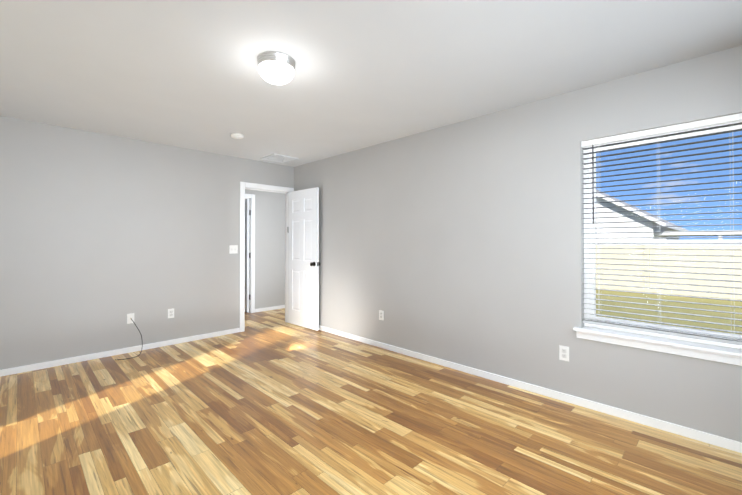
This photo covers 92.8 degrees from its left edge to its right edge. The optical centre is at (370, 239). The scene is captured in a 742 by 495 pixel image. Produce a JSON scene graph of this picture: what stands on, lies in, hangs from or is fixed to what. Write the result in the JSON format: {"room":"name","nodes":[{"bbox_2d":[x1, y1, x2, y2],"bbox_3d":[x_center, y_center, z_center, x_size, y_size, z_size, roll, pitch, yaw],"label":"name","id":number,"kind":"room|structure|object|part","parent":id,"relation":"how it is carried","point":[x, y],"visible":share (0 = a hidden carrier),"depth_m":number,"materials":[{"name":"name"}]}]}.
{"room":"empty bedroom","nodes":[
{"label":"empty bedroom","id":0,"kind":"room"},
{"bbox_2d":[0,116,293,369],"bbox_3d":[-2.460,0.074,4.409,6.400,2.440,0.115,0,-1,-45],"label":"wall","id":1,"kind":"structure","parent":0,"point":[102,236],"depth_m":3.91,"materials":[{"name":"paint"}]},
{"bbox_2d":[0,328,239,376],"bbox_3d":[-2.867,1.259,3.902,2.921,0.062,0.015,0,-1,-45],"label":"baseboard","id":2,"kind":"structure","parent":1,"relation":"attached to","point":[4,372],"depth_m":3.88,"materials":[{"name":"white wood"}]},
{"bbox_2d":[127,313,133,323],"bbox_3d":[-2.738,0.905,4.033,0.070,0.114,0.016,0,-1,-45],"label":"outlet","id":3,"kind":"object","parent":1,"relation":"attached to","point":[130,316],"visible":0.92,"depth_m":4.03,"materials":[{"name":"white plastic"}]},
{"bbox_2d":[117,319,142,359],"bbox_3d":[-2.672,1.095,3.907,0.241,0.388,0.252,0,-1,-45],"label":"coaxial cable","id":4,"kind":"object","parent":3,"relation":"attached to","point":[142,344],"visible":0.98,"depth_m":3.92,"materials":[{"name":"black plastic"}]},
{"bbox_2d":[168,308,173,317],"bbox_3d":[-2.447,0.908,4.329,0.070,0.114,0.008,0,-1,-45],"label":"electrical outlet","id":5,"kind":"object","parent":1,"relation":"attached to","point":[170,313],"visible":1,"depth_m":4.33,"materials":[{"name":"white plastic"}]},
{"bbox_2d":[229,245,237,253],"bbox_3d":[-1.895,0.141,4.880,0.116,0.114,0.014,0,-1,-45],"label":"light switch","id":6,"kind":"object","parent":1,"relation":"attached to","point":[233,249],"visible":1,"depth_m":4.88,"materials":[{"name":"white plastic"}]},
{"bbox_2d":[240,182,293,331],"bbox_3d":[-1.570,0.248,5.294,0.870,2.105,0.147,0,-1,-45],"label":"door frame","id":7,"kind":"structure","parent":1,"relation":"attached to","point":[243,185],"depth_m":4.98,"materials":[{"name":"white wood"}]},
{"bbox_2d":[288,187,319,330],"bbox_3d":[-1.009,0.279,5.234,0.722,2.018,0.155,0,-1,44],"label":"door","id":8,"kind":"structure","parent":7,"relation":"attached to","point":[303,258],"depth_m":5.19,"materials":[{"name":"white wood"}]},
{"bbox_2d":[245,189,284,308],"bbox_3d":[-3.265,0.080,5.216,6.400,2.440,0.115,0,-1,-45],"label":"wall","id":9,"kind":"structure","parent":0,"point":[269,249],"depth_m":6.52,"materials":[{"name":"paint"}]},
{"bbox_2d":[245,199,248,311],"bbox_3d":[-2.445,0.289,6.543,0.035,2.018,0.740,0,-1,-45],"label":"room door","id":10,"kind":"structure","parent":9,"relation":"in","point":[246,255],"depth_m":6.29,"materials":[{"name":"white wood"}]},
{"bbox_2d":[245,194,254,312],"bbox_3d":[-2.442,0.254,6.034,0.911,2.105,0.147,0,-1,-45],"label":"door frame","id":11,"kind":"structure","parent":9,"relation":"attached to","point":[252,196],"depth_m":6.28,"materials":[{"name":"white wood"}]},
{"bbox_2d":[255,305,284,311],"bbox_3d":[-1.549,1.282,6.826,1.484,0.062,0.012,0,-1,-45],"label":"baseboard","id":12,"kind":"structure","parent":9,"relation":"attached to","point":[281,306],"depth_m":6.50,"materials":[{"name":"white wood"}]},
{"bbox_2d":[0,308,741,494],"bbox_3d":[-0.900,1.331,2.833,6.400,0.100,6.815,0,-1,-45],"label":"floor","id":13,"kind":"structure","parent":0,"point":[271,402],"depth_m":2.34,"materials":[{"name":"brown wood"}]},
{"bbox_2d":[0,0,741,166],"bbox_3d":[-0.900,-1.218,2.853,6.400,0.120,6.815,0,-1,-45],"label":"ceiling","id":14,"kind":"structure","parent":0,"point":[187,75],"depth_m":2.30,"materials":[{"name":"paint"}]},
{"bbox_2d":[231,133,243,138],"bbox_3d":[-1.475,-1.130,3.898,0.132,0.041,0.132,0,-1,-45],"label":"smoke detector","id":15,"kind":"object","parent":14,"relation":"attached to","point":[237,136],"visible":1,"depth_m":3.86,"materials":[{"name":"white plastic"}]},
{"bbox_2d":[257,51,295,84],"bbox_3d":[-0.618,-1.092,2.312,0.244,0.141,0.244,0,-1,-45],"label":"dome ceiling light","id":16,"kind":"object","parent":14,"relation":"attached to","point":[276,72],"depth_m":2.23,"materials":[{"name":"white glass"}]},
{"bbox_3d":[-0.618,-1.136,2.313,0.244,0.053,0.244,0,-1,-45],"label":"ceiling light base","id":17,"kind":"part","parent":16,"relation":"part of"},
{"bbox_2d":[260,154,298,162],"bbox_3d":[-1.293,-1.135,4.991,0.390,0.014,0.390,0,-1,-45],"label":"ceiling vent","id":18,"kind":"object","parent":14,"relation":"in","point":[278,158],"visible":1,"depth_m":4.97,"materials":[{"name":"metal"}]},
{"bbox_2d":[294,45,741,441],"bbox_3d":[0.804,0.068,3.655,0.160,2.440,5.560,0,-1,-45],"label":"wall","id":19,"kind":"structure","parent":0,"point":[462,242],"depth_m":3.13,"materials":[{"name":"paint"}]},
{"bbox_2d":[379,310,383,319],"bbox_3d":[0.122,0.906,4.213,0.008,0.114,0.070,0,-1,-45],"label":"electrical outlet","id":20,"kind":"object","parent":19,"relation":"attached to","point":[381,314],"visible":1,"depth_m":4.21,"materials":[{"name":"white plastic"}]},
{"bbox_2d":[319,325,741,452],"bbox_3d":[0.685,1.257,3.641,0.015,0.062,5.400,0,-1,-45],"label":"baseboard","id":21,"kind":"structure","parent":19,"relation":"attached to","point":[719,441],"depth_m":2.75,"materials":[{"name":"white wood"}]},
{"bbox_2d":[559,345,568,361],"bbox_3d":[1.530,0.904,2.800,0.008,0.114,0.070,0,-1,-45],"label":"electrical outlet","id":22,"kind":"object","parent":19,"relation":"attached to","point":[564,353],"visible":1,"depth_m":2.80,"materials":[{"name":"white plastic"}]},
{"bbox_2d":[573,326,741,356],"bbox_3d":[1.963,0.689,2.401,0.130,0.022,1.031,0,-1,-45],"label":"window sill","id":23,"kind":"structure","parent":19,"relation":"attached to","point":[680,343],"depth_m":2.37,"materials":[{"name":"white wood"}]},
{"bbox_2d":[576,331,741,365],"bbox_3d":[1.941,0.729,2.378,0.024,0.058,1.001,0,-1,-45],"label":"trim","id":24,"kind":"structure","parent":19,"relation":"attached to","point":[721,358],"depth_m":2.36,"materials":[{"name":"white wood"}]},
{"bbox_2d":[584,121,741,348],"bbox_3d":[2.031,-0.041,2.474,0.078,1.440,0.941,0,-1,-45],"label":"window","id":25,"kind":"structure","parent":19,"relation":"in","point":[663,240],"depth_m":2.60,"materials":[{"name":"plastic"}]},
{"bbox_2d":[581,113,741,344],"bbox_3d":[1.975,-0.059,2.418,0.065,1.404,0.935,0,-1,-45],"label":"window blinds","id":26,"kind":"object","parent":25,"relation":"attached to","point":[682,127],"visible":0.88,"depth_m":2.39,"materials":[{"name":"white plastic"}]},
{"label":"outside","id":27,"kind":"structure","parent":0,"visible":0},
{"bbox_2d":[588,290,741,348],"bbox_3d":[-0.083,1.807,6.118,130.000,0.200,90.000,0,-1,-45],"label":"lawn","id":28,"kind":"structure","parent":27,"point":[701,306],"depth_m":8.68,"materials":[{"name":"green plant"}]},
{"bbox_2d":[596,245,741,299],"bbox_3d":[5.323,0.927,15.038,0.140,1.700,65.000,0,-1,-45],"label":"fence","id":29,"kind":"object","parent":28,"relation":"on","point":[685,269],"depth_m":10.95,"materials":[{"name":"beige wood"}]},
{"bbox_2d":[596,190,741,239],"bbox_3d":[14.107,-1.108,21.652,12.900,5.872,14.950,0,-1,-45],"label":"house","id":30,"kind":"structure","parent":28,"relation":"on","point":[610,236],"depth_m":15.96,"materials":[{"name":"white"}]}
]}

